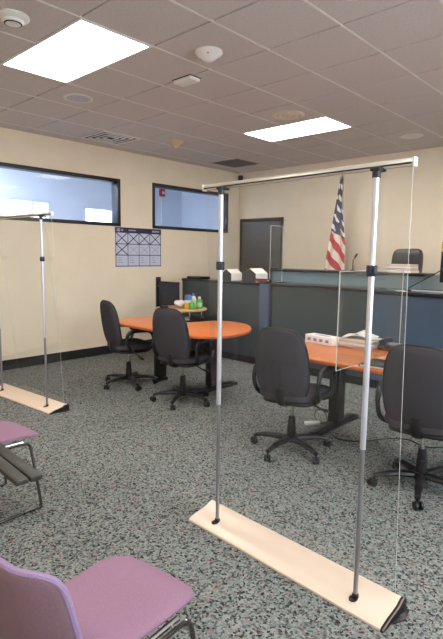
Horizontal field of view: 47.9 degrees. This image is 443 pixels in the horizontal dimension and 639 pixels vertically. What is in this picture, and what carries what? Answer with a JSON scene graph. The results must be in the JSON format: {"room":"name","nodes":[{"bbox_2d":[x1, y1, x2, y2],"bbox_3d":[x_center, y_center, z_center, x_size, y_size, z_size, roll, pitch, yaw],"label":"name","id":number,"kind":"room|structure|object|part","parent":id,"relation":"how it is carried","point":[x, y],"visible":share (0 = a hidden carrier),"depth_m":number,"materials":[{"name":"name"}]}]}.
{"room":"courtroom","nodes":[
{"label":"courtroom","id":0,"kind":"room"},
{"bbox_2d":[0,168,181,226],"bbox_3d":[-3.812,-1.412,9.541,0.150,3.300,8.100,7,10,42],"label":"wall","id":1,"kind":"structure","parent":0,"point":[67,196],"depth_m":10.09,"materials":[{"name":"blue paint"}]},
{"bbox_2d":[0,196,50,217],"bbox_3d":[-3.950,-2.008,9.297,0.162,0.540,1.560,7,10,42],"label":"window","id":2,"kind":"structure","parent":1,"relation":"in","point":[47,205],"depth_m":9.55,"materials":[{"name":"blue paint"}]},
{"bbox_2d":[83,206,111,222],"bbox_3d":[-2.655,-2.150,10.681,0.162,0.500,0.780,7,10,42],"label":"window","id":3,"kind":"structure","parent":1,"relation":"in","point":[84,207],"depth_m":10.60,"materials":[{"name":"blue paint"}]},
{"bbox_2d":[159,189,164,225],"bbox_3d":[-1.410,-1.566,11.949,0.085,3.050,0.140,7,10,42],"label":"fire alarm","id":4,"kind":"object","parent":1,"relation":"attached to","point":[161,191],"visible":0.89,"depth_m":11.78,"materials":[{"name":"red plastic"}]},
{"bbox_2d":[0,127,238,360],"bbox_3d":[-2.937,-0.862,6.240,0.150,3.072,9.400,7,10,42],"label":"wall","id":5,"kind":"structure","parent":0,"point":[85,271],"depth_m":7.21,"materials":[{"name":"paint"}]},
{"bbox_2d":[0,162,120,226],"bbox_3d":[-2.218,-1.687,6.893,0.162,0.700,1.870,7,10,42],"label":"window","id":6,"kind":"structure","parent":5,"relation":"in","point":[115,183],"depth_m":7.03,"materials":[{"name":"black"}]},
{"bbox_2d":[2,339,151,370],"bbox_3d":[-2.896,0.605,6.373,0.012,0.130,9.400,7,10,42],"label":"baseboard","id":7,"kind":"structure","parent":5,"relation":"attached to","point":[95,351],"depth_m":6.98,"materials":[{"name":"black rubber"}]},
{"bbox_2d":[115,227,160,266],"bbox_3d":[-1.300,-1.134,7.859,0.007,0.600,0.900,7,10,42],"label":"planner","id":8,"kind":"object","parent":5,"relation":"attached to","point":[134,247],"visible":1,"depth_m":7.84,"materials":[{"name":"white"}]},
{"bbox_2d":[152,183,228,232],"bbox_3d":[-0.545,-1.906,8.677,0.162,0.720,1.800,7,10,42],"label":"window","id":9,"kind":"structure","parent":5,"relation":"in","point":[154,185],"depth_m":8.55,"materials":[{"name":"black metal"}]},
{"bbox_2d":[182,192,218,229],"bbox_3d":[0.013,-1.680,11.598,2.920,3.400,0.150,7,10,42],"label":"wall","id":10,"kind":"structure","parent":0,"point":[201,211],"depth_m":11.88,"materials":[{"name":"blue paint"}]},
{"bbox_2d":[0,349,442,638],"bbox_3d":[0.274,1.135,3.463,8.980,0.100,9.700,7,10,42],"label":"floor","id":11,"kind":"structure","parent":0,"point":[125,473],"depth_m":3.17,"materials":[{"name":"carpet"}]},
{"bbox_2d":[0,421,42,523],"bbox_3d":[-1.403,0.747,2.912,0.479,0.770,0.605,7,10,40],"label":"chair","id":12,"kind":"object","parent":11,"relation":"on","point":[11,432],"visible":0.93,"depth_m":2.94,"materials":[{"name":"fabric"}]},
{"bbox_3d":[-1.550,0.813,3.042,0.070,0.602,0.493,7,10,40],"label":"sled leg","id":13,"kind":"part","parent":12,"relation":"part of","materials":[{"name":"silver metal"}]},
{"bbox_3d":[-1.275,0.733,2.786,0.022,0.024,0.340,7,10,40],"label":"seat rail","id":14,"kind":"part","parent":12,"relation":"part of","materials":[{"name":"silver metal"}]},
{"bbox_3d":[-1.371,0.682,2.947,0.370,0.092,0.500,7,10,40],"label":"seat","id":15,"kind":"part","parent":12,"relation":"part of","materials":[{"name":"fabric"}]},
{"bbox_2d":[0,443,42,486],"bbox_3d":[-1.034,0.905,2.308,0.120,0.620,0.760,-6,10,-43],"label":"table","id":16,"kind":"object","parent":11,"relation":"on","point":[15,469],"visible":1,"depth_m":2.07,"materials":[{"name":"black paint"}]},
{"bbox_2d":[0,212,69,414],"bbox_3d":[-1.998,-0.100,5.035,1.233,1.893,0.217,7,9,38],"label":"barrier","id":17,"kind":"object","parent":11,"relation":"on","point":[47,405],"visible":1,"depth_m":4.86,"materials":[{"name":"beige"}]},
{"bbox_3d":[-2.008,-1.024,4.936,1.162,0.030,0.028,7,9,38],"label":"rail","id":18,"kind":"part","parent":17,"relation":"part of","materials":[{"name":"silver metal"}]},
{"bbox_2d":[0,556,195,638],"bbox_3d":[-0.373,0.941,1.500,0.479,0.770,0.605,6,9,37],"label":"chair","id":19,"kind":"object","parent":11,"relation":"on","point":[117,597],"visible":1,"depth_m":1.44,"materials":[{"name":"fabric"}]},
{"bbox_3d":[-0.541,0.746,1.304,0.390,0.316,0.128,6,9,37],"label":"backrest","id":20,"kind":"part","parent":19,"relation":"part of","materials":[{"name":"fabric"}]},
{"bbox_3d":[-0.536,0.745,1.311,0.410,0.336,0.139,6,9,37],"label":"edge trim","id":21,"kind":"part","parent":19,"relation":"part of","materials":[{"name":"purple plastic"}]},
{"bbox_3d":[-0.344,0.876,1.537,0.370,0.092,0.500,6,9,37],"label":"seat","id":22,"kind":"part","parent":19,"relation":"part of","materials":[{"name":"fabric"}]},
{"bbox_3d":[-0.236,0.926,1.383,0.022,0.024,0.340,6,9,37],"label":"seat rail","id":23,"kind":"part","parent":19,"relation":"part of","materials":[{"name":"silver metal"}]},
{"bbox_3d":[-0.214,1.043,1.386,0.070,0.602,0.493,6,9,37],"label":"sled leg","id":24,"kind":"part","parent":19,"relation":"part of","materials":[{"name":"silver metal"}]},
{"bbox_2d":[100,300,158,390],"bbox_3d":[-1.077,0.269,5.748,0.651,1.001,0.643,-5,9,-36],"label":"chair","id":25,"kind":"object","parent":11,"relation":"on","point":[111,326],"visible":0.95,"depth_m":5.59,"materials":[{"name":"black fabric"}]},
{"bbox_3d":[-1.254,0.061,5.614,0.150,0.544,0.428,-5,9,-36],"label":"backrest","id":26,"kind":"part","parent":25,"relation":"part of","materials":[{"name":"grey fabric"}]},
{"bbox_3d":[-1.054,0.294,5.793,0.480,0.087,0.490,-5,9,-36],"label":"seat","id":27,"kind":"part","parent":25,"relation":"part of","materials":[{"name":"grey fabric"}]},
{"bbox_3d":[-0.919,0.236,5.583,0.368,0.298,0.096,-5,9,-36],"label":"armrest","id":28,"kind":"part","parent":25,"relation":"part of","materials":[{"name":"black plastic"}]},
{"bbox_2d":[156,277,179,306],"bbox_3d":[-0.870,-0.105,8.091,0.517,1.150,0.080,7,10,42],"label":"gate","id":29,"kind":"object","parent":11,"relation":"on","point":[171,290],"visible":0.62,"depth_m":8.04,"materials":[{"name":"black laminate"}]},
{"bbox_3d":[-1.044,-0.128,8.252,0.040,1.150,0.080,7,10,42],"label":"post","id":30,"kind":"part","parent":29,"relation":"part of","materials":[{"name":"black"}]},
{"bbox_3d":[-0.848,-0.596,8.013,0.475,0.025,0.050,7,10,42],"label":"rail","id":31,"kind":"part","parent":29,"relation":"part of","materials":[{"name":"black"}]},
{"bbox_2d":[155,305,206,351],"bbox_3d":[-0.585,0.211,7.173,0.740,0.765,0.740,7,10,42],"label":"table","id":32,"kind":"object","parent":11,"relation":"on","point":[192,318],"visible":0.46,"depth_m":7.04,"materials":[{"name":"beige laminate"}]},
{"bbox_2d":[158,285,167,307],"bbox_3d":[-0.874,-0.333,7.178,0.098,0.304,0.314,-4,9,-33],"label":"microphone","id":33,"kind":"object","parent":32,"relation":"on","point":[163,306],"visible":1,"depth_m":7.11,"materials":[{"name":"black plastic"}]},
{"bbox_2d":[174,300,183,306],"bbox_3d":[-0.586,-0.232,7.109,0.200,0.100,0.160,7,10,42],"label":"bundle","id":34,"kind":"object","parent":32,"relation":"on","point":[180,303],"visible":0.84,"depth_m":7.05,"materials":[{"name":"white paper"}]},
{"bbox_2d":[184,295,191,308],"bbox_3d":[-0.468,-0.249,6.982,0.105,0.197,0.105,7,10,42],"label":"wipes canister","id":35,"kind":"object","parent":32,"relation":"on","point":[188,298],"visible":0.87,"depth_m":6.94,"materials":[{"name":"orange plastic"}]},
{"bbox_3d":[-0.435,0.265,6.883,0.023,0.735,0.024,7,10,42],"label":"leg","id":36,"kind":"part","parent":32,"relation":"part of","materials":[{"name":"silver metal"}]},
{"bbox_2d":[189,300,194,309],"bbox_3d":[-0.413,-0.205,6.922,0.076,0.127,0.076,7,10,42],"label":"bottle","id":37,"kind":"object","parent":32,"relation":"on","point":[191,304],"visible":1,"depth_m":6.90,"materials":[{"name":"green plastic"}]},
{"bbox_2d":[192,293,195,307],"bbox_3d":[-0.403,-0.275,7.152,0.084,0.208,0.084,7,10,42],"label":"spray bottle","id":38,"kind":"object","parent":32,"relation":"on","point":[193,294],"visible":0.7,"depth_m":7.12,"materials":[{"name":"white plastic"}]},
{"bbox_2d":[183,315,204,321],"bbox_3d":[-0.582,-0.015,7.144,0.700,0.020,0.700,7,10,42],"label":"shelf","id":39,"kind":"object","parent":32,"relation":"attached to","point":[193,318],"depth_m":7.08,"materials":[{"name":"black paint"}]},
{"bbox_2d":[196,297,202,308],"bbox_3d":[-0.313,-0.237,7.004,0.092,0.172,0.092,7,10,42],"label":"bottle","id":40,"kind":"object","parent":32,"relation":"on","point":[199,304],"visible":1,"depth_m":6.97,"materials":[{"name":"green plastic"}]},
{"bbox_2d":[150,308,215,409],"bbox_3d":[-0.402,0.360,5.102,0.656,1.003,0.633,3,8,18],"label":"chair","id":41,"kind":"object","parent":11,"relation":"on","point":[171,341],"visible":1,"depth_m":4.92,"materials":[{"name":"black fabric"}]},
{"bbox_3d":[-0.592,0.281,5.263,0.096,0.298,0.368,5,9,31],"label":"armrest","id":42,"kind":"part","parent":41,"relation":"part of","materials":[{"name":"black plastic"}]},
{"bbox_3d":[-0.508,0.160,4.913,0.428,0.544,0.150,5,9,31],"label":"backrest","id":43,"kind":"part","parent":41,"relation":"part of","materials":[{"name":"grey fabric"}]},
{"bbox_3d":[-0.382,0.384,5.159,0.490,0.087,0.480,5,9,31],"label":"seat","id":44,"kind":"part","parent":41,"relation":"part of","materials":[{"name":"grey fabric"}]},
{"bbox_3d":[-0.179,0.318,5.017,0.096,0.298,0.368,5,9,31],"label":"armrest","id":45,"kind":"part","parent":41,"relation":"part of","materials":[{"name":"black plastic"}]},
{"bbox_2d":[119,317,251,393],"bbox_3d":[-0.408,0.415,5.698,1.777,0.740,1.105,7,10,42],"label":"table","id":46,"kind":"object","parent":11,"relation":"on","point":[204,329],"visible":0.7,"depth_m":5.55,"materials":[{"name":"orange laminate"}]},
{"bbox_3d":[-0.741,0.359,6.016,0.100,0.662,0.120,7,10,42],"label":"leg","id":47,"kind":"part","parent":46,"relation":"part of","materials":[{"name":"black paint"}]},
{"bbox_2d":[182,278,259,363],"bbox_3d":[0.052,-0.021,7.526,1.570,1.150,0.340,7,10,42],"label":"wall","id":48,"kind":"structure","parent":11,"relation":"on","point":[240,299],"depth_m":7.21,"materials":[{"name":"laminate"}]},
{"bbox_2d":[187,276,209,278],"bbox_3d":[-0.361,-0.662,7.824,0.300,0.034,0.220,7,10,42],"label":"block","id":49,"kind":"object","parent":48,"relation":"on","point":[192,277],"visible":1,"depth_m":7.74,"materials":[{"name":"black"}]},
{"bbox_2d":[182,278,259,284],"bbox_3d":[0.059,-0.574,7.455,1.570,0.035,0.340,7,10,42],"label":"countertop","id":50,"kind":"structure","parent":48,"relation":"on","point":[185,279],"depth_m":7.34,"materials":[{"name":"black"}]},
{"bbox_2d":[223,269,241,280],"bbox_3d":[0.151,-0.669,7.415,0.187,0.165,0.264,7,9,39],"label":"file box","id":51,"kind":"object","parent":48,"relation":"on","point":[228,274],"visible":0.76,"depth_m":7.33,"materials":[{"name":"white cardboard"}]},
{"bbox_3d":[0.070,-0.654,7.315,0.181,0.160,0.006,7,9,38],"label":"panel","id":52,"kind":"part","parent":51,"relation":"part of","materials":[{"name":"grey"}]},
{"bbox_2d":[243,268,267,281],"bbox_3d":[0.488,-0.639,7.127,0.212,0.188,0.300,7,9,38],"label":"file box","id":53,"kind":"object","parent":48,"relation":"on","point":[250,274],"visible":0.79,"depth_m":7.04,"materials":[{"name":"white paper"}]},
{"bbox_3d":[0.396,-0.623,7.014,0.206,0.182,0.006,7,9,38],"label":"panel","id":54,"kind":"part","parent":53,"relation":"part of","materials":[{"name":"grey"}]},
{"bbox_2d":[259,281,283,331],"bbox_3d":[0.695,0.059,6.926,0.194,1.162,0.350,7,10,42],"label":"pilaster","id":55,"kind":"object","parent":11,"relation":"on","point":[265,299],"visible":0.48,"depth_m":6.77,"materials":[{"name":"laminate"}]},
{"bbox_2d":[254,278,270,281],"bbox_3d":[0.561,-0.534,6.794,0.275,0.042,0.032,7,10,42],"label":"name plate","id":56,"kind":"object","parent":55,"relation":"on","point":[255,279],"visible":1,"depth_m":6.78,"materials":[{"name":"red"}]},
{"bbox_3d":[0.685,0.067,6.946,0.154,1.140,0.335,7,10,42],"label":"post","id":57,"kind":"part","parent":55,"relation":"part of","materials":[{"name":"stone"}]},
{"bbox_2d":[269,225,282,281],"bbox_3d":[0.747,-0.892,6.786,0.120,0.760,0.280,7,10,42],"label":"shield","id":58,"kind":"object","parent":55,"relation":"on","point":[272,225],"visible":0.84,"depth_m":6.72,"materials":[{"name":"clear plastic"}]},
{"bbox_2d":[250,327,336,463],"bbox_3d":[0.530,0.531,3.872,0.646,1.001,0.649,5,9,33],"label":"chair","id":59,"kind":"object","parent":11,"relation":"on","point":[281,367],"visible":1,"depth_m":3.66,"materials":[{"name":"grey fabric"}]},
{"bbox_3d":[0.363,0.454,4.013,0.096,0.298,0.368,5,9,33],"label":"armrest","id":60,"kind":"part","parent":59,"relation":"part of","materials":[{"name":"black plastic"}]},
{"bbox_3d":[0.436,0.333,3.661,0.428,0.544,0.150,5,9,33],"label":"backrest","id":61,"kind":"part","parent":59,"relation":"part of","materials":[{"name":"grey fabric"}]},
{"bbox_3d":[0.570,0.557,3.902,0.490,0.087,0.480,5,9,33],"label":"seat","id":62,"kind":"part","parent":59,"relation":"part of","materials":[{"name":"grey fabric"}]},
{"bbox_3d":[0.709,0.667,3.824,0.238,0.070,0.032,5,8,29],"label":"lever","id":63,"kind":"part","parent":59,"relation":"part of","materials":[{"name":"black plastic"}]},
{"bbox_3d":[0.768,0.493,3.754,0.096,0.298,0.368,5,9,33],"label":"armrest","id":64,"kind":"part","parent":59,"relation":"part of","materials":[{"name":"black plastic"}]},
{"bbox_2d":[189,156,417,633],"bbox_3d":[0.328,0.270,2.386,0.217,1.893,1.233,-7,10,-44],"label":"barrier","id":65,"kind":"object","parent":11,"relation":"on","point":[371,603],"visible":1,"depth_m":2.29,"materials":[{"name":"beige"}]},
{"bbox_2d":[211,518,219,523],"bbox_3d":[-0.033,1.127,2.792,0.056,0.020,0.036,-7,10,-44],"label":"socket","id":66,"kind":"object","parent":65,"relation":"attached to","point":[214,520],"depth_m":2.79,"materials":[{"name":"black plastic"}]},
{"bbox_3d":[0.320,-0.654,2.290,0.028,0.030,1.162,-7,10,-44],"label":"rail","id":67,"kind":"part","parent":65,"relation":"part of","materials":[{"name":"silver metal"}]},
{"bbox_2d":[349,592,358,601],"bbox_3d":[0.579,1.213,2.183,0.056,0.020,0.036,-7,10,-44],"label":"socket","id":68,"kind":"object","parent":65,"relation":"attached to","point":[353,596],"depth_m":2.18,"materials":[{"name":"black plastic"}]},
{"bbox_3d":[0.730,1.228,2.090,0.217,0.060,0.008,-7,10,-44],"label":"cap trim","id":69,"kind":"part","parent":65,"relation":"part of","materials":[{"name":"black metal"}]},
{"bbox_3d":[0.732,-0.596,1.880,0.034,0.036,0.006,-7,10,-44],"label":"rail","id":70,"kind":"part","parent":65,"relation":"part of","materials":[{"name":"white plastic"}]},
{"bbox_2d":[304,409,330,425],"bbox_3d":[0.876,0.898,4.558,0.273,0.108,0.116,-6,10,-40],"label":"power strip","id":71,"kind":"object","parent":11,"relation":"on","point":[307,423],"visible":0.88,"depth_m":4.52,"materials":[{"name":"white plastic"}]},
{"bbox_3d":[0.937,0.894,4.600,0.143,0.108,0.116,-3,8,-25],"label":"strip cord","id":72,"kind":"part","parent":71,"relation":"part of","materials":[{"name":"black plastic"}]},
{"bbox_2d":[271,282,386,385],"bbox_3d":[1.319,0.140,6.385,1.445,1.155,0.380,7,10,42],"label":"partition wall","id":73,"kind":"structure","parent":11,"relation":"on","point":[303,308],"depth_m":6.21,"materials":[{"name":"laminate"}]},
{"bbox_2d":[272,282,386,291],"bbox_3d":[1.325,-0.416,6.313,1.445,0.035,0.380,7,10,42],"label":"countertop","id":74,"kind":"structure","parent":73,"relation":"on","point":[286,284],"depth_m":6.18,"materials":[{"name":"black"}]},
{"bbox_2d":[325,174,344,269],"bbox_3d":[1.826,-0.888,7.660,0.398,2.880,0.398,0,7,-2],"label":"flag","id":75,"kind":"object","parent":11,"relation":"on","point":[335,257],"visible":0.84,"depth_m":7.62,"materials":[{"name":"multicoloured fabric"}]},
{"bbox_2d":[305,342,388,439],"bbox_3d":[1.398,0.670,3.894,2.011,0.740,1.043,7,10,42],"label":"table","id":76,"kind":"object","parent":11,"relation":"on","point":[318,353],"visible":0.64,"depth_m":4.23,"materials":[{"name":"orange laminate"}]},
{"bbox_2d":[305,333,339,346],"bbox_3d":[0.909,0.179,4.475,0.121,0.073,0.310,-5,9,-39],"label":"tissue box","id":77,"kind":"object","parent":76,"relation":"on","point":[316,338],"visible":0.97,"depth_m":4.42,"materials":[{"name":"white cardboard"}]},
{"bbox_2d":[307,337,328,342],"bbox_3d":[0.859,0.184,4.442,0.002,0.026,0.239,-5,9,-39],"label":"print","id":78,"kind":"object","parent":77,"relation":"attached to","point":[309,338],"depth_m":4.44},
{"bbox_2d":[338,335,381,349],"bbox_3d":[1.209,0.199,4.335,0.272,0.077,0.309,-6,10,-43],"label":"paper stack","id":79,"kind":"object","parent":76,"relation":"on","point":[355,341],"visible":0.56,"depth_m":4.26,"materials":[{"name":"white paper"}]},
{"bbox_2d":[342,330,378,339],"bbox_3d":[1.206,0.127,4.316,0.280,0.054,0.210,6,9,34],"label":"loose paper","id":80,"kind":"object","parent":79,"relation":"on","point":[361,333],"visible":0.79,"depth_m":4.29,"materials":[{"name":"white paper"}]},
{"bbox_2d":[335,269,403,370],"bbox_3d":[1.130,-0.027,3.722,0.120,0.680,1.020,7,10,42],"label":"divider","id":81,"kind":"object","parent":76,"relation":"on","point":[396,269],"visible":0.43,"depth_m":3.40,"materials":[{"name":"clear plastic"}]},
{"bbox_2d":[358,358,384,369],"bbox_3d":[1.173,0.326,3.555,0.300,0.022,0.264,7,10,40],"label":"binder","id":82,"kind":"object","parent":76,"relation":"on","point":[375,363],"visible":0.47,"depth_m":3.55,"materials":[{"name":"black"}]},
{"bbox_2d":[378,337,400,350],"bbox_3d":[1.429,0.208,4.212,0.137,0.095,0.191,7,10,42],"label":"desk phone","id":83,"kind":"object","parent":76,"relation":"on","point":[389,345],"visible":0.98,"depth_m":4.18,"materials":[{"name":"black plastic"}]},
{"bbox_2d":[270,268,442,289],"bbox_3d":[1.795,-0.018,6.972,2.270,1.330,0.730,7,10,42],"label":"bench","id":84,"kind":"object","parent":11,"relation":"on","point":[387,280],"visible":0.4,"depth_m":6.49,"materials":[{"name":"teal laminate"}]},
{"bbox_2d":[386,264,418,272],"bbox_3d":[2.247,-0.632,6.171,0.322,0.103,0.259,7,10,42],"label":"paper stack","id":85,"kind":"object","parent":84,"relation":"on","point":[413,268],"visible":0.98,"depth_m":6.08,"materials":[{"name":"white paper"}]},
{"bbox_3d":[2.613,0.098,6.268,0.040,1.300,0.659,7,10,42],"label":"panel","id":86,"kind":"part","parent":84,"relation":"part of","materials":[{"name":"teal laminate"}]},
{"bbox_2d":[332,434,442,447],"bbox_3d":[1.455,1.010,4.121,1.061,0.010,0.159,2,7,11],"label":"cable","id":87,"kind":"object","parent":11,"relation":"on","point":[332,434],"visible":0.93,"depth_m":4.14,"materials":[{"name":"black plastic"}]},
{"bbox_2d":[367,344,442,510],"bbox_3d":[1.327,0.625,3.213,0.646,1.001,0.644,6,9,35],"label":"chair","id":88,"kind":"object","parent":11,"relation":"on","point":[421,408],"visible":0.98,"depth_m":3.04,"materials":[{"name":"black fabric"}]},
{"bbox_3d":[1.135,0.545,3.381,0.096,0.298,0.368,6,9,35],"label":"armrest","id":89,"kind":"part","parent":88,"relation":"part of","materials":[{"name":"black plastic"}]},
{"bbox_3d":[1.196,0.424,3.027,0.428,0.544,0.150,6,9,35],"label":"backrest","id":90,"kind":"part","parent":88,"relation":"part of","materials":[{"name":"grey fabric"}]},
{"bbox_3d":[1.336,0.649,3.263,0.490,0.087,0.480,6,9,35],"label":"seat","id":91,"kind":"part","parent":88,"relation":"part of","materials":[{"name":"grey fabric"}]},
{"bbox_2d":[369,288,442,388],"bbox_3d":[2.716,0.314,5.205,2.215,1.145,0.580,7,10,42],"label":"partition wall","id":92,"kind":"structure","parent":11,"relation":"on","point":[423,316],"depth_m":5.45,"materials":[{"name":"laminate"}]},
{"bbox_2d":[374,288,442,298],"bbox_3d":[2.723,-0.232,5.135,2.215,0.045,0.580,7,10,42],"label":"countertop","id":93,"kind":"structure","parent":92,"relation":"on","point":[391,291],"depth_m":5.42,"materials":[{"name":"black"}]},
{"bbox_2d":[404,268,442,290],"bbox_3d":[2.229,-0.443,5.463,0.449,0.277,0.070,7,10,42],"label":"microphone","id":94,"kind":"object","parent":92,"relation":"on","point":[408,289],"visible":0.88,"depth_m":5.48,"materials":[{"name":"black plastic"}]},
{"bbox_2d":[411,289,442,292],"bbox_3d":[2.313,-0.312,5.455,0.420,0.021,0.140,7,10,40],"label":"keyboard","id":95,"kind":"object","parent":92,"relation":"on","point":[417,290],"visible":1,"depth_m":5.44,"materials":[{"name":"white plastic"}]},
{"bbox_2d":[439,242,442,282],"bbox_3d":[2.629,-0.566,5.390,0.480,0.550,0.160,5,9,31],"label":"monitor","id":96,"kind":"object","parent":92,"relation":"on","point":[441,265],"visible":1,"depth_m":5.49,"materials":[{"name":"black plastic"}]},
{"bbox_2d":[391,249,422,272],"bbox_3d":[2.395,-0.147,6.813,0.635,1.638,0.634,7,10,42],"label":"chair","id":97,"kind":"object","parent":11,"relation":"on","point":[400,256],"visible":0.06,"depth_m":6.86,"materials":[{"name":"black leather"}]},
{"bbox_2d":[0,0,442,172],"bbox_3d":[0.313,-2.004,3.059,8.980,0.130,9.700,7,10,42],"label":"ceiling","id":98,"kind":"structure","parent":0,"point":[410,32],"depth_m":4.38,"materials":[{"name":"tile"}]},
{"bbox_2d":[0,9,29,27],"bbox_3d":[-1.365,-1.956,3.262,0.210,0.060,0.210,7,10,42],"label":"smoke detector","id":99,"kind":"object","parent":98,"relation":"attached to","point":[12,18],"visible":1,"depth_m":3.22,"materials":[{"name":"white plastic"}]},
{"bbox_2d":[0,17,151,83],"bbox_3d":[-1.165,-2.067,3.894,1.219,0.018,0.610,7,10,42],"label":"recessed light","id":100,"kind":"object","parent":98,"relation":"in","point":[81,47],"visible":1,"depth_m":3.81,"materials":[{"name":"white plastic"}]},
{"bbox_2d":[63,93,92,102],"bbox_3d":[-1.425,-2.198,4.955,0.284,0.013,0.284,7,10,42],"label":"ceiling speaker","id":101,"kind":"object","parent":98,"relation":"attached to","point":[72,97],"visible":1,"depth_m":4.94,"materials":[{"name":"white plastic"}]},
{"bbox_2d":[66,95,89,101],"bbox_3d":[-1.425,-2.199,4.955,0.236,0.011,0.236,7,10,42],"label":"grille","id":102,"kind":"object","parent":101,"relation":"attached to","point":[72,98],"depth_m":4.94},
{"bbox_2d":[79,130,140,144],"bbox_3d":[-1.479,-2.415,6.636,0.580,0.014,0.580,7,10,42],"label":"ceiling vent","id":103,"kind":"object","parent":98,"relation":"in","point":[107,137],"visible":1,"depth_m":6.62,"materials":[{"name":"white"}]},
{"bbox_2d":[169,139,182,147],"bbox_3d":[-0.621,-2.382,6.780,0.200,0.094,0.200,7,10,42],"label":"sensor","id":104,"kind":"object","parent":98,"relation":"attached to","point":[175,143],"visible":1,"depth_m":6.72,"materials":[{"name":"beige plastic"}]},
{"bbox_2d":[172,74,200,86],"bbox_3d":[-0.308,-2.100,4.387,0.230,0.035,0.132,7,10,42],"label":"ceiling box","id":105,"kind":"object","parent":98,"relation":"attached to","point":[189,79],"visible":1,"depth_m":4.35,"materials":[{"name":"white plastic"}]},
{"bbox_3d":[-0.308,-2.114,4.386,0.230,0.008,0.132,7,10,42],"label":"mounting plate","id":106,"kind":"part","parent":105,"relation":"part of","materials":[{"name":"white plastic"}]},
{"bbox_2d":[195,46,222,62],"bbox_3d":[-0.096,-1.999,3.787,0.210,0.078,0.210,7,10,42],"label":"sensor","id":107,"kind":"object","parent":98,"relation":"attached to","point":[208,54],"visible":1,"depth_m":3.73,"materials":[{"name":"white plastic"}]},
{"bbox_2d":[0,0,442,171],"bbox_3d":[0.313,-1.949,3.067,8.680,0.024,9.400,7,10,42],"label":"grid","id":108,"kind":"object","parent":98,"relation":"attached to","point":[172,1],"visible":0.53,"depth_m":4.51,"materials":[{"name":"silver metal"}]},
{"bbox_2d":[214,159,258,167],"bbox_3d":[0.241,-2.615,8.354,0.560,0.012,0.560,7,10,42],"label":"ceiling vent","id":109,"kind":"object","parent":98,"relation":"in","point":[234,163],"visible":1,"depth_m":8.33,"materials":[{"name":"grey metal"}]},
{"bbox_2d":[238,172,242,180],"bbox_3d":[0.358,-2.650,9.270,0.100,0.174,0.100,7,10,42],"label":"security camera","id":110,"kind":"object","parent":98,"relation":"attached to","point":[240,177],"visible":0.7,"depth_m":9.24,"materials":[{"name":"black plastic"}]},
{"bbox_2d":[271,110,304,119],"bbox_3d":[0.729,-2.232,5.463,0.364,0.022,0.364,7,10,42],"label":"ceiling speaker","id":111,"kind":"object","parent":98,"relation":"in","point":[287,114],"visible":1,"depth_m":5.42,"materials":[{"name":"beige plastic"}]},
{"bbox_2d":[242,116,351,141],"bbox_3d":[0.912,-2.326,6.109,1.219,0.018,0.610,7,10,42],"label":"recessed light","id":112,"kind":"object","parent":98,"relation":"in","point":[322,124],"visible":0.99,"depth_m":6.06,"materials":[{"name":"white plastic"}]},
{"bbox_2d":[400,133,422,138],"bbox_3d":[2.410,-2.327,6.325,0.284,0.013,0.284,7,10,42],"label":"ceiling speaker","id":113,"kind":"object","parent":98,"relation":"attached to","point":[409,135],"visible":1,"depth_m":6.31,"materials":[{"name":"white plastic"}]},
{"bbox_2d":[402,134,420,138],"bbox_3d":[2.410,-2.328,6.325,0.236,0.011,0.236,7,10,42],"label":"grille","id":114,"kind":"object","parent":113,"relation":"attached to","point":[405,136],"depth_m":6.32,"materials":[{"name":"white plastic"}]},
{"bbox_2d":[238,146,442,274],"bbox_3d":[3.548,-0.844,6.732,8.980,3.072,0.150,7,10,42],"label":"wall","id":115,"kind":"structure","parent":0,"point":[307,206],"depth_m":7.84,"materials":[{"name":"paint"}]},
{"bbox_2d":[239,217,283,280],"bbox_3d":[0.693,-0.764,9.250,1.000,2.200,0.091,7,10,42],"label":"door","id":116,"kind":"structure","parent":115,"relation":"in","point":[255,252],"depth_m":9.17,"materials":[{"name":"black"}]}
]}

